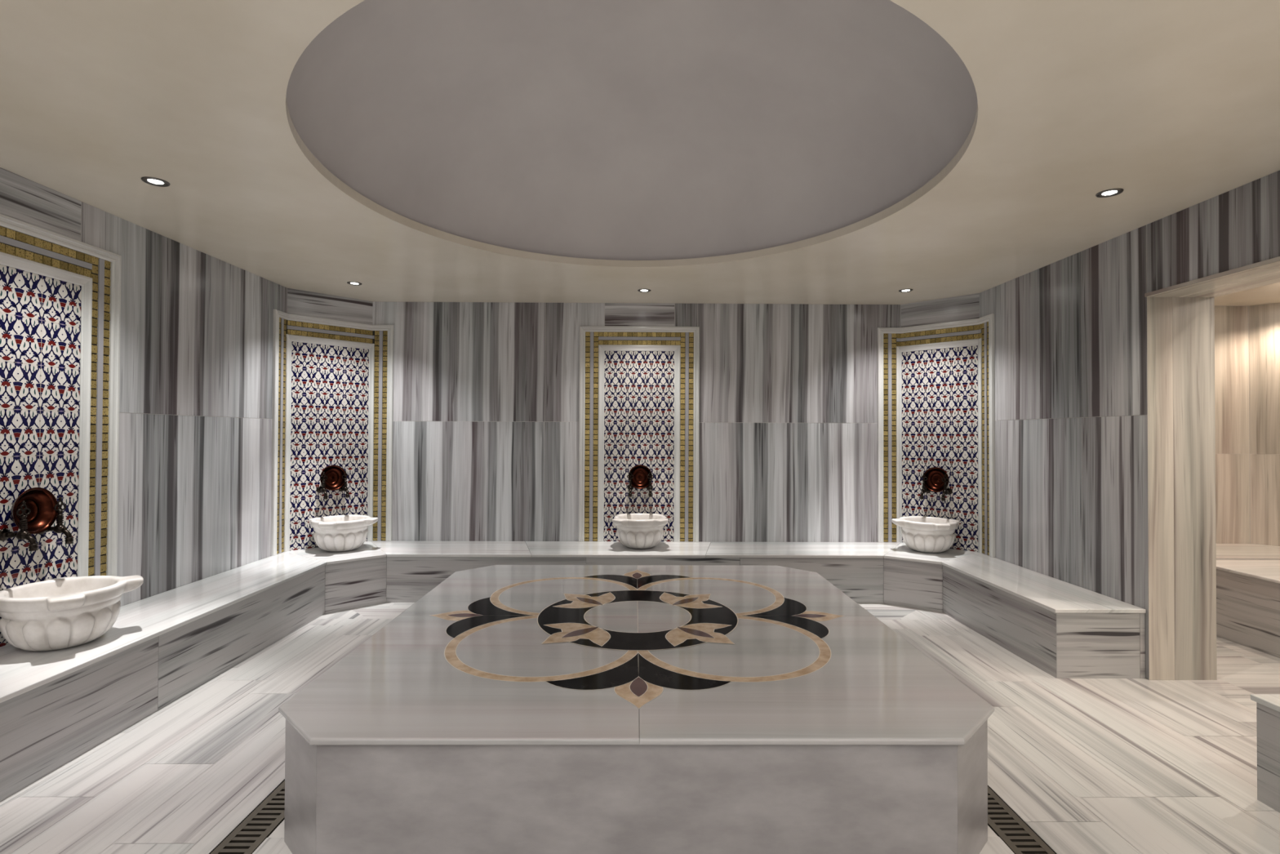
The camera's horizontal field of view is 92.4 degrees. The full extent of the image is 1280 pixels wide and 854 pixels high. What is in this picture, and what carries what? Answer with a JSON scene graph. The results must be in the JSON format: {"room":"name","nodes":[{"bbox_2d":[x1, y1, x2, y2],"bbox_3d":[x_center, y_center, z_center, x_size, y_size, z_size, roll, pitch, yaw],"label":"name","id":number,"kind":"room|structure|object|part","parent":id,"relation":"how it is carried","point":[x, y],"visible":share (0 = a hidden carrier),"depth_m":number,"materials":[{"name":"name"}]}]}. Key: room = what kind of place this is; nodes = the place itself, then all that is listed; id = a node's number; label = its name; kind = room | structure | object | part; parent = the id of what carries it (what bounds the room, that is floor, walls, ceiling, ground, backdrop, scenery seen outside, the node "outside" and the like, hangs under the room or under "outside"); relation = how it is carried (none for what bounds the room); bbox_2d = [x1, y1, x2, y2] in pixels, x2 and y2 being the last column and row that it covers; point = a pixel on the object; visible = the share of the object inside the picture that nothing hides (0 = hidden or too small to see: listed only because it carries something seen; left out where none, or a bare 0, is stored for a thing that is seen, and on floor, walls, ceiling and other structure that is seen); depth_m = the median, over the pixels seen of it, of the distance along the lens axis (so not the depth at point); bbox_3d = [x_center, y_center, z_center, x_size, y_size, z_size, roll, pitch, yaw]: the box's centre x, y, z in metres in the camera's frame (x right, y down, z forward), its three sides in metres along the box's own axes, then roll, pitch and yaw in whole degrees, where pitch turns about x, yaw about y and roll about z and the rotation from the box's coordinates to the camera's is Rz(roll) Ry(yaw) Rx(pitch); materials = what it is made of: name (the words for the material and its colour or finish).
{"room":"spa","nodes":[
{"label":"spa","id":0,"kind":"room"},
{"bbox_2d":[0,167,287,647],"bbox_3d":[-3.172,0.104,1.957,0.001,2.811,7.167,0,-1,0],"label":"wall","id":1,"kind":"structure","parent":0,"point":[197,328],"depth_m":4.29,"materials":[{"name":"stone"}]},
{"bbox_2d":[0,213,121,646],"bbox_3d":[-3.166,0.021,3.125,0.028,2.145,1.196,0,-1,0],"label":"wall panel","id":2,"kind":"object","parent":1,"relation":"attached to","point":[60,295],"visible":0.77,"depth_m":3.35,"materials":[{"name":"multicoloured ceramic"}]},
{"bbox_2d":[0,500,38,551],"bbox_3d":[-3.089,0.490,3.058,0.167,0.250,0.068,0,-1,0],"label":"tap","id":3,"kind":"object","parent":2,"relation":"attached to","point":[5,534],"visible":1,"depth_m":3.05,"materials":[{"name":"brown metal"}]},
{"bbox_3d":[-3.074,0.444,3.058,0.030,0.156,0.068,0,-1,0],"label":"handle","id":4,"kind":"part","parent":3,"relation":"part of","materials":[{"name":"brown metal"}]},
{"bbox_3d":[-3.039,0.574,3.057,0.065,0.084,0.036,0,-1,0],"label":"spout","id":5,"kind":"part","parent":3,"relation":"part of","materials":[{"name":"brown metal"}]},
{"bbox_2d":[10,487,58,533],"bbox_3d":[-3.133,0.430,3.155,0.071,0.238,0.238,0,-1,0],"label":"copper bowl","id":6,"kind":"object","parent":2,"relation":"attached to","point":[41,501],"visible":0.8,"depth_m":3.20,"materials":[{"name":"brown metal"}]},
{"bbox_3d":[-3.168,0.113,3.123,0.018,1.959,0.820,0,-1,0],"label":"frame","id":7,"kind":"part","parent":2,"relation":"part of","materials":[{"name":"stone"}]},
{"bbox_2d":[38,496,73,544],"bbox_3d":[-3.091,0.493,3.252,0.167,0.250,0.068,0,-1,0],"label":"tap","id":8,"kind":"object","parent":2,"relation":"attached to","point":[60,527],"visible":0.94,"depth_m":3.24,"materials":[{"name":"brown metal"}]},
{"bbox_3d":[-3.076,0.446,3.252,0.030,0.156,0.068,0,-1,0],"label":"handle","id":9,"kind":"part","parent":8,"relation":"part of","materials":[{"name":"brown metal"}]},
{"bbox_3d":[-3.040,0.576,3.251,0.065,0.084,0.036,0,-1,0],"label":"spout","id":10,"kind":"part","parent":8,"relation":"part of","materials":[{"name":"brown metal"}]},
{"bbox_2d":[287,288,373,551],"bbox_3d":[-2.936,0.149,5.823,0.001,2.811,0.773,0,-1,43],"label":"wall","id":11,"kind":"structure","parent":0,"point":[300,302],"depth_m":5.82,"materials":[{"name":"stone"}]},
{"bbox_2d":[271,309,394,555],"bbox_3d":[-2.878,0.052,5.765,0.167,2.145,1.072,0,-1,43],"label":"wall panel","id":12,"kind":"object","parent":11,"relation":"attached to","point":[333,380],"visible":0.92,"depth_m":5.79,"materials":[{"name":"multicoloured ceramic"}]},
{"bbox_2d":[316,471,328,499],"bbox_3d":[-2.936,0.538,5.684,0.167,0.250,0.068,0,-1,43],"label":"tap","id":13,"kind":"object","parent":12,"relation":"attached to","point":[319,489],"visible":1,"depth_m":5.66,"materials":[{"name":"brown metal"}]},
{"bbox_3d":[-2.925,0.491,5.674,0.030,0.156,0.068,0,-1,43],"label":"handle","id":14,"kind":"part","parent":13,"relation":"part of","materials":[{"name":"brown metal"}]},
{"bbox_3d":[-2.899,0.621,5.648,0.065,0.084,0.036,0,-1,43],"label":"spout","id":15,"kind":"part","parent":13,"relation":"part of","materials":[{"name":"brown metal"}]},
{"bbox_3d":[-2.925,0.145,5.811,0.023,1.959,0.801,0,-1,43],"label":"frame","id":16,"kind":"part","parent":12,"relation":"part of","materials":[{"name":"stone"}]},
{"bbox_2d":[320,465,346,490],"bbox_3d":[-2.901,0.478,5.785,0.071,0.238,0.238,0,-1,43],"label":"copper bowl","id":17,"kind":"object","parent":12,"relation":"attached to","point":[335,481],"visible":0.93,"depth_m":5.81,"materials":[{"name":"brown metal"}]},
{"bbox_2d":[337,471,349,497],"bbox_3d":[-2.804,0.540,5.825,0.167,0.250,0.068,0,-1,43],"label":"tap","id":18,"kind":"object","parent":12,"relation":"attached to","point":[344,488],"visible":1,"depth_m":5.80,"materials":[{"name":"black metal"}]},
{"bbox_3d":[-2.793,0.493,5.816,0.030,0.156,0.068,0,-1,43],"label":"handle","id":19,"kind":"part","parent":18,"relation":"part of","materials":[{"name":"brown metal"}]},
{"bbox_3d":[-2.767,0.623,5.790,0.065,0.084,0.036,0,-1,43],"label":"spout","id":20,"kind":"part","parent":18,"relation":"part of","materials":[{"name":"brown metal"}]},
{"bbox_2d":[0,0,1279,305],"bbox_3d":[-0.006,-1.736,2.283,6.420,0.902,7.827,0,-1,0],"label":"ceiling","id":21,"kind":"structure","parent":0,"point":[826,152],"depth_m":3.35,"materials":[{"name":"paint"}]},
{"bbox_2d":[141,176,170,186],"bbox_3d":[-2.533,-1.281,3.208,0.121,0.008,0.121,0,-1,0],"label":"recessed light","id":22,"kind":"object","parent":21,"relation":"in","point":[151,180],"visible":1,"depth_m":3.20,"materials":[{"name":"white glass"}]},
{"bbox_3d":[-2.533,-1.282,3.208,0.068,0.002,0.068,0,-1,0],"label":"lamp glass","id":23,"kind":"part","parent":22,"relation":"part of","materials":[{"name":"white glass"}]},
{"bbox_2d":[346,281,361,285],"bbox_3d":[-2.501,-1.257,5.374,0.121,0.008,0.121,0,-1,0],"label":"recessed light","id":24,"kind":"object","parent":21,"relation":"in","point":[356,283],"visible":1,"depth_m":5.37,"materials":[{"name":"white glass"}]},
{"bbox_2d":[637,288,650,292],"bbox_3d":[0.039,-1.244,5.595,0.121,0.008,0.121,0,-1,0],"label":"recessed light","id":25,"kind":"object","parent":21,"relation":"in","point":[639,290],"visible":1,"depth_m":5.58,"materials":[{"name":"white glass"}]},
{"bbox_2d":[898,288,912,292],"bbox_3d":[2.407,-1.235,5.554,0.121,0.008,0.121,0,-1,0],"label":"recessed light","id":26,"kind":"object","parent":21,"relation":"in","point":[902,290],"visible":1,"depth_m":5.54,"materials":[{"name":"white glass"}]},
{"bbox_2d":[1095,187,1124,197],"bbox_3d":[2.530,-1.260,3.305,0.121,0.008,0.121,0,-1,0],"label":"recessed light","id":27,"kind":"object","parent":21,"relation":"in","point":[1111,192],"visible":1,"depth_m":3.30,"materials":[{"name":"white glass"}]},
{"bbox_3d":[2.530,-1.260,3.305,0.068,0.002,0.068,0,-1,0],"label":"lamp glass","id":28,"kind":"part","parent":27,"relation":"part of","materials":[{"name":"white glass"}]},
{"bbox_2d":[0,602,1279,853],"bbox_3d":[1.873,1.535,2.261,10.105,0.004,7.727,0,-1,0],"label":"floor","id":29,"kind":"structure","parent":0,"point":[1091,766],"depth_m":2.83,"materials":[{"name":"stone"}]},
{"bbox_2d":[209,779,284,853],"bbox_3d":[-1.464,1.552,2.876,0.153,0.049,3.910,0,-1,0],"label":"floor drain","id":30,"kind":"object","parent":29,"relation":"in","point":[263,820],"visible":0.1,"depth_m":2.33,"materials":[{"name":"metal"}]},
{"bbox_2d":[0,540,1146,801],"bbox_3d":[-0.018,1.311,2.253,6.314,0.429,7.713,0,-1,0],"label":"bench","id":31,"kind":"object","parent":29,"relation":"on","point":[56,706],"visible":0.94,"depth_m":4.07,"materials":[{"name":"grey stone"}]},
{"bbox_2d":[0,575,143,651],"bbox_3d":[-2.917,0.951,3.106,0.508,0.288,0.519,0,-1,0],"label":"basin","id":32,"kind":"object","parent":31,"relation":"on","point":[64,612],"visible":1,"depth_m":2.99,"materials":[{"name":"white stone"}]},
{"bbox_3d":[-2.600,1.317,2.484,0.020,0.403,1.642,0,-1,0],"label":"riser panel","id":33,"kind":"part","parent":31,"relation":"part of","materials":[{"name":"stone"}]},
{"bbox_3d":[-2.879,1.104,2.858,0.601,0.024,5.343,0,-1,0],"label":"seat","id":34,"kind":"part","parent":31,"relation":"part of","materials":[{"name":"stone"}]},
{"bbox_3d":[-2.614,1.336,4.195,0.020,0.403,1.776,0,-1,0],"label":"riser panel","id":35,"kind":"part","parent":31,"relation":"part of","materials":[{"name":"stone"}]},
{"bbox_3d":[-2.655,1.136,5.544,0.776,0.024,0.765,0,-1,43],"label":"seat","id":36,"kind":"part","parent":31,"relation":"part of","materials":[{"name":"stone"}]},
{"bbox_2d":[308,514,377,551],"bbox_3d":[-2.735,0.980,5.621,0.508,0.288,0.519,0,-1,43],"label":"basin","id":37,"kind":"object","parent":31,"relation":"on","point":[336,533],"visible":1,"depth_m":5.47,"materials":[{"name":"white stone"}]},
{"bbox_3d":[-2.436,1.349,5.265,0.502,0.403,0.020,1,-1,-44],"label":"riser panel","id":38,"kind":"part","parent":31,"relation":"part of","materials":[{"name":"stone"}]},
{"bbox_3d":[-1.818,1.141,5.760,1.704,0.024,0.674,0,-1,0],"label":"seat","id":39,"kind":"part","parent":31,"relation":"part of","materials":[{"name":"stone"}]},
{"bbox_3d":[-1.363,1.355,5.449,1.765,0.403,0.020,0,-1,0],"label":"riser panel","id":40,"kind":"part","parent":31,"relation":"part of","materials":[{"name":"stone"}]},
{"bbox_3d":[-0.214,1.148,5.773,1.846,0.024,0.674,0,-1,0],"label":"seat","id":41,"kind":"part","parent":31,"relation":"part of","materials":[{"name":"stone"}]},
{"bbox_2d":[612,513,668,548],"bbox_3d":[0.002,0.994,5.821,0.519,0.288,0.508,0,-1,0],"label":"basin","id":42,"kind":"object","parent":31,"relation":"on","point":[634,531],"visible":1,"depth_m":5.64,"materials":[{"name":"white stone"}]},
{"bbox_3d":[0.205,1.362,5.461,1.367,0.403,0.020,0,-1,0],"label":"riser panel","id":43,"kind":"part","parent":31,"relation":"part of","materials":[{"name":"stone"}]},
{"bbox_3d":[1.596,1.155,5.787,2.032,0.024,0.674,0,-1,0],"label":"seat","id":44,"kind":"part","parent":31,"relation":"part of","materials":[{"name":"stone"}]},
{"bbox_3d":[1.530,1.367,5.472,1.279,0.403,0.020,0,-1,0],"label":"riser panel","id":45,"kind":"part","parent":31,"relation":"part of","materials":[{"name":"stone"}]},
{"bbox_3d":[2.373,1.369,5.338,0.477,0.403,0.020,0,-1,35],"label":"riser panel","id":46,"kind":"part","parent":31,"relation":"part of","materials":[{"name":"stone"}]},
{"bbox_2d":[891,515,959,552],"bbox_3d":[2.663,1.003,5.683,0.508,0.288,0.519,1,-1,-44],"label":"basin","id":47,"kind":"object","parent":31,"relation":"on","point":[919,533],"visible":1,"depth_m":5.53,"materials":[{"name":"white stone"}]},
{"bbox_3d":[2.579,1.157,5.600,0.790,0.024,0.713,1,-1,-44],"label":"seat","id":48,"kind":"part","parent":31,"relation":"part of","materials":[{"name":"stone"}]},
{"bbox_3d":[2.580,1.360,4.493,0.020,0.403,1.398,0,-1,0],"label":"riser panel","id":49,"kind":"part","parent":31,"relation":"part of","materials":[{"name":"stone"}]},
{"bbox_3d":[2.837,1.148,4.700,0.565,0.024,1.828,0,-1,0],"label":"seat","id":50,"kind":"part","parent":31,"relation":"part of","materials":[{"name":"stone"}]},
{"bbox_3d":[2.835,1.353,3.804,0.518,0.403,0.020,0,-1,0],"label":"riser panel","id":51,"kind":"part","parent":31,"relation":"part of","materials":[{"name":"stone"}]},
{"bbox_3d":[3.111,1.354,3.806,0.030,0.403,0.020,0,-1,0],"label":"riser panel","id":52,"kind":"part","parent":31,"relation":"part of","materials":[{"name":"stone"}]},
{"bbox_2d":[278,564,994,853],"bbox_3d":[-0.017,1.287,3.346,2.630,0.502,2.674,0,-1,0],"label":"platform","id":53,"kind":"object","parent":29,"relation":"on","point":[508,708],"visible":1,"depth_m":2.14,"materials":[{"name":"beige stone"}]},
{"bbox_3d":[-1.178,1.282,2.143,0.335,0.475,0.020,0,-1,45],"label":"panel","id":54,"kind":"part","parent":53,"relation":"part of","materials":[{"name":"stone"}]},
{"bbox_2d":[541,622,610,646],"bbox_3d":[-0.324,1.032,3.058,0.360,0.001,0.360,0,-1,0],"label":"flower","id":55,"kind":"object","parent":53,"relation":"on","point":[553,634],"depth_m":3.05,"materials":[{"name":"beige stone"}]},
{"bbox_2d":[553,591,615,608],"bbox_3d":[-0.329,1.039,3.686,0.360,0.001,0.360,0,-1,0],"label":"flower","id":56,"kind":"object","parent":53,"relation":"on","point":[561,599],"depth_m":3.68,"materials":[{"name":"beige stone"}]},
{"bbox_3d":[-0.006,1.286,2.037,2.118,0.475,0.020,0,-1,0],"label":"panel","id":57,"kind":"part","parent":53,"relation":"part of","materials":[{"name":"stone"}]},
{"bbox_2d":[659,592,720,608],"bbox_3d":[0.299,1.041,3.691,0.360,0.001,0.360,0,-1,0],"label":"flower","id":58,"kind":"object","parent":53,"relation":"on","point":[667,600],"depth_m":3.68,"materials":[{"name":"beige stone"}]},
{"bbox_2d":[665,622,734,646],"bbox_3d":[0.304,1.034,3.063,0.360,0.001,0.360,0,-1,0],"label":"flower","id":59,"kind":"object","parent":53,"relation":"on","point":[677,634],"depth_m":3.05,"materials":[{"name":"beige stone"}]},
{"bbox_3d":[1.164,1.292,2.162,0.020,0.475,0.335,0,-1,45],"label":"panel","id":60,"kind":"part","parent":53,"relation":"part of","materials":[{"name":"stone"}]},
{"bbox_2d":[987,785,1056,853],"bbox_3d":[1.415,1.564,2.899,0.152,0.049,3.910,0,-1,0],"label":"floor drain","id":61,"kind":"object","parent":29,"relation":"in","point":[1019,837],"visible":0.12,"depth_m":2.34,"materials":[{"name":"metal"}]},
{"bbox_2d":[1215,543,1279,559],"bbox_3d":[5.233,1.350,3.826,3.356,0.429,4.596,0,-1,0],"label":"bench","id":62,"kind":"object","parent":29,"relation":"on","point":[1224,551],"visible":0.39,"depth_m":5.67,"materials":[{"name":"beige stone"}]},
{"bbox_3d":[6.191,1.171,5.501,0.945,0.024,1.072,1,-1,-40],"label":"seat","id":63,"kind":"part","parent":62,"relation":"part of","materials":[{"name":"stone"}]},
{"bbox_2d":[1216,559,1279,657],"bbox_3d":[5.163,1.301,3.977,1.700,0.530,1.720,0,-1,0],"label":"bench","id":64,"kind":"object","parent":29,"relation":"on","point":[1248,591],"visible":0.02,"depth_m":4.39,"materials":[{"name":"beige stone"}]},
{"bbox_2d":[1250,693,1279,813],"bbox_3d":[2.853,1.302,0.486,0.600,0.429,4.133,0,-1,0],"label":"bench","id":65,"kind":"object","parent":29,"relation":"on","point":[1268,705],"visible":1,"depth_m":2.49,"materials":[{"name":"grey stone"}]},
{"bbox_3d":[2.854,1.100,0.488,0.600,0.024,4.133,0,-1,0],"label":"seat","id":66,"kind":"part","parent":65,"relation":"part of","materials":[{"name":"stone"}]},
{"bbox_2d":[373,301,1249,575],"bbox_3d":[1.719,0.171,6.127,8.782,2.811,0.028,0,-1,0],"label":"wall","id":67,"kind":"structure","parent":0,"point":[486,394],"depth_m":6.13,"materials":[{"name":"stone"}]},
{"bbox_2d":[578,325,699,542],"bbox_3d":[-0.008,0.067,6.113,1.196,2.145,0.028,0,-1,0],"label":"wall panel","id":68,"kind":"object","parent":67,"relation":"attached to","point":[639,386],"visible":0.91,"depth_m":6.12,"materials":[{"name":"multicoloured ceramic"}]},
{"bbox_2d":[626,471,633,497],"bbox_3d":[-0.095,0.553,6.028,0.068,0.250,0.167,0,-1,0],"label":"tap","id":69,"kind":"object","parent":68,"relation":"attached to","point":[630,487],"visible":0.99,"depth_m":6.00,"materials":[{"name":"black metal"}]},
{"bbox_3d":[-0.094,0.636,5.976,0.036,0.084,0.065,0,-1,0],"label":"spout","id":70,"kind":"part","parent":69,"relation":"part of","materials":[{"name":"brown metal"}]},
{"bbox_3d":[-0.094,0.506,6.014,0.068,0.156,0.030,0,-1,0],"label":"handle","id":71,"kind":"part","parent":69,"relation":"part of","materials":[{"name":"brown metal"}]},
{"bbox_3d":[-0.009,0.160,6.113,0.820,1.959,0.018,0,-1,0],"label":"frame","id":72,"kind":"part","parent":68,"relation":"part of","materials":[{"name":"stone"}]},
{"bbox_2d":[628,464,652,488],"bbox_3d":[0.003,0.492,6.072,0.238,0.238,0.071,0,-1,0],"label":"copper bowl","id":73,"kind":"object","parent":68,"relation":"attached to","point":[640,481],"visible":0.98,"depth_m":6.09,"materials":[{"name":"brown metal"}]},
{"bbox_2d":[646,471,653,497],"bbox_3d":[0.100,0.554,6.030,0.068,0.250,0.167,0,-1,0],"label":"tap","id":74,"kind":"object","parent":68,"relation":"attached to","point":[650,487],"visible":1,"depth_m":6.00,"materials":[{"name":"brown metal"}]},
{"bbox_3d":[0.100,0.637,5.978,0.036,0.084,0.065,0,-1,0],"label":"spout","id":75,"kind":"part","parent":74,"relation":"part of","materials":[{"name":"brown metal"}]},
{"bbox_3d":[0.100,0.507,6.016,0.068,0.156,0.030,0,-1,0],"label":"handle","id":76,"kind":"part","parent":74,"relation":"part of","materials":[{"name":"brown metal"}]},
{"bbox_2d":[901,293,979,551],"bbox_3d":[2.868,0.173,5.889,0.001,2.811,0.721,1,-1,-44],"label":"wall","id":77,"kind":"structure","parent":0,"point":[966,307],"depth_m":5.88,"materials":[{"name":"stone"}]},
{"bbox_2d":[877,313,995,557],"bbox_3d":[2.805,0.075,5.824,0.185,2.145,1.057,1,-1,-45],"label":"wall panel","id":78,"kind":"object","parent":77,"relation":"attached to","point":[936,381],"visible":0.91,"depth_m":5.88,"materials":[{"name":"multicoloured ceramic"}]},
{"bbox_2d":[920,472,930,499],"bbox_3d":[2.732,0.563,5.889,0.167,0.250,0.068,1,-1,-44],"label":"tap","id":79,"kind":"object","parent":78,"relation":"attached to","point":[924,490],"visible":1,"depth_m":5.87,"materials":[{"name":"brown metal"}]},
{"bbox_3d":[2.695,0.646,5.853,0.065,0.084,0.036,1,-1,-44],"label":"spout","id":80,"kind":"part","parent":79,"relation":"part of","materials":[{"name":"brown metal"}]},
{"bbox_3d":[2.722,0.516,5.879,0.030,0.156,0.068,1,-1,-44],"label":"handle","id":81,"kind":"part","parent":79,"relation":"part of","materials":[{"name":"brown metal"}]},
{"bbox_2d":[922,466,948,492],"bbox_3d":[2.830,0.501,5.851,0.071,0.238,0.238,1,-1,-45],"label":"copper bowl","id":82,"kind":"object","parent":78,"relation":"attached to","point":[934,483],"visible":0.93,"depth_m":5.87,"materials":[{"name":"brown metal"}]},
{"bbox_3d":[2.850,0.169,5.871,0.042,1.959,0.785,1,-1,-44],"label":"frame","id":83,"kind":"part","parent":78,"relation":"part of","materials":[{"name":"stone"}]},
{"bbox_2d":[941,474,952,501],"bbox_3d":[2.868,0.562,5.750,0.167,0.250,0.068,1,-1,-44],"label":"tap","id":84,"kind":"object","parent":78,"relation":"attached to","point":[946,491],"visible":1,"depth_m":5.73,"materials":[{"name":"brown metal"}]},
{"bbox_3d":[2.831,0.645,5.714,0.065,0.084,0.036,1,-1,-44],"label":"spout","id":85,"kind":"part","parent":84,"relation":"part of","materials":[{"name":"brown metal"}]},
{"bbox_3d":[2.857,0.515,5.741,0.030,0.156,0.068,1,-1,-44],"label":"handle","id":86,"kind":"part","parent":84,"relation":"part of","materials":[{"name":"brown metal"}]},
{"bbox_2d":[979,169,1279,679],"bbox_3d":[3.335,0.154,4.079,0.434,2.811,3.107,0,-1,0],"label":"wall","id":87,"kind":"structure","parent":0,"point":[1094,375],"depth_m":3.91,"materials":[{"name":"stone"}]},
{"bbox_2d":[1172,297,1174,586],"bbox_3d":[3.544,0.165,4.958,0.001,2.811,2.338,0,-1,0],"label":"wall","id":88,"kind":"structure","parent":0,"point":[1172,297],"depth_m":4.08,"materials":[{"name":"stone"}]},
{"bbox_2d":[1213,281,1279,306],"bbox_3d":[5.247,-1.254,3.207,3.365,0.001,5.900,0,-1,0],"label":"ceiling","id":89,"kind":"structure","parent":0,"point":[1267,294],"depth_m":5.79,"materials":[{"name":"paint"}]},
{"bbox_2d":[1248,302,1279,546],"bbox_3d":[6.509,0.186,5.776,1.089,2.811,0.001,0,-1,43],"label":"wall","id":90,"kind":"structure","parent":0,"point":[1264,319],"depth_m":6.08,"materials":[{"name":"stone"}]}
]}

